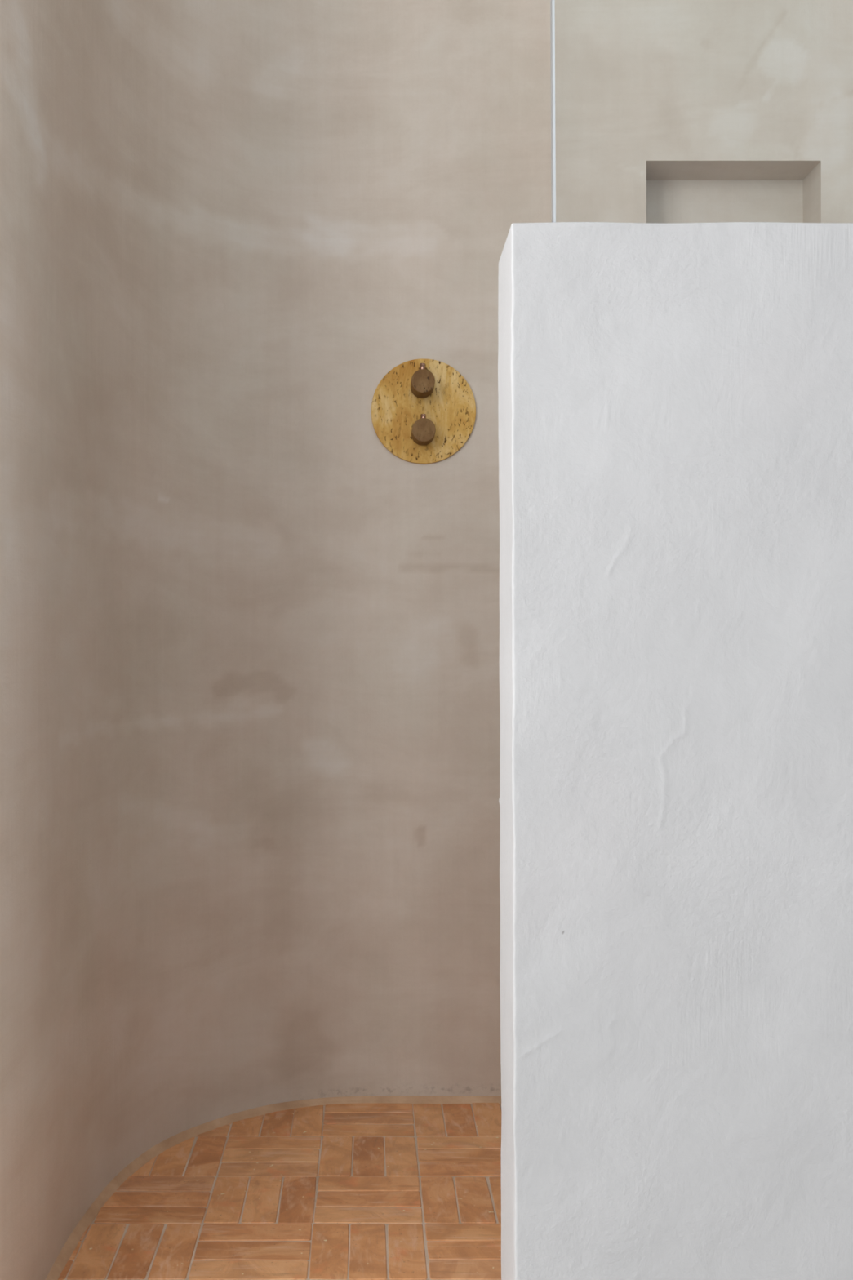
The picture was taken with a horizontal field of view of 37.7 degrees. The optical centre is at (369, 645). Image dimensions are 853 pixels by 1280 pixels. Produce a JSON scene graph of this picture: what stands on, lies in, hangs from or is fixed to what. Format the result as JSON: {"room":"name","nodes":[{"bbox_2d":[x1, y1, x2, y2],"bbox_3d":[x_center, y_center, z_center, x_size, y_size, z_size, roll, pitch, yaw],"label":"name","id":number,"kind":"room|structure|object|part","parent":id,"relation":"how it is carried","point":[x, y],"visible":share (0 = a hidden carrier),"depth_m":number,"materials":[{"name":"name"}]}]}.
{"room":"bathroom","nodes":[
{"label":"bathroom","id":0,"kind":"room"},
{"bbox_2d":[57,1102,501,1279],"bbox_3d":[-0.250,0.837,0.368,3.900,0.005,3.937,0,0,0],"label":"floor","id":1,"kind":"structure","parent":0,"point":[339,1191],"depth_m":1.86,"materials":[{"name":"tile"}]},
{"bbox_2d":[0,0,852,1279],"bbox_3d":[0.464,-0.635,2.130,2.402,2.960,0.740,0,0,-24],"label":"wall","id":2,"kind":"structure","parent":0,"point":[250,712],"depth_m":2.25,"materials":[{"name":"beige paint"}]},
{"bbox_2d":[45,1095,501,1279],"bbox_3d":[0.455,0.831,2.126,2.387,0.014,0.748,0,0,-24],"label":"trim","id":3,"kind":"structure","parent":2,"relation":"attached to","point":[86,1220],"depth_m":2.15,"materials":[{"name":"ceramic"}]},
{"bbox_2d":[371,358,475,463],"bbox_3d":[0.098,-0.428,2.258,0.192,0.192,0.057,0,0,0],"label":"shower valve","id":4,"kind":"object","parent":2,"relation":"attached to","point":[424,411],"visible":1,"depth_m":2.28,"materials":[{"name":"stone"}]},
{"bbox_3d":[0.095,-0.472,2.254,0.042,0.042,0.049,0,0,0],"label":"control knob","id":5,"kind":"part","parent":4,"relation":"part of","materials":[{"name":"brown wood"}]},
{"bbox_3d":[0.097,-0.386,2.258,0.042,0.042,0.042,0,0,0],"label":"control knob","id":6,"kind":"part","parent":4,"relation":"part of","materials":[{"name":"brown wood"}]},
{"bbox_2d":[497,222,852,1279],"bbox_3d":[0.917,0.224,1.208,1.575,1.228,0.120,0,0,0],"label":"wall","id":7,"kind":"structure","parent":0,"point":[675,410],"depth_m":1.15,"materials":[{"name":"white paint"}]},
{"bbox_2d":[550,0,555,222],"bbox_3d":[0.935,-0.927,1.209,1.529,1.075,0.009,0,0,0],"label":"glass panel","id":8,"kind":"object","parent":7,"relation":"on","point":[552,2],"visible":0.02,"depth_m":1.21,"materials":[{"name":"clear glass"}]}
]}

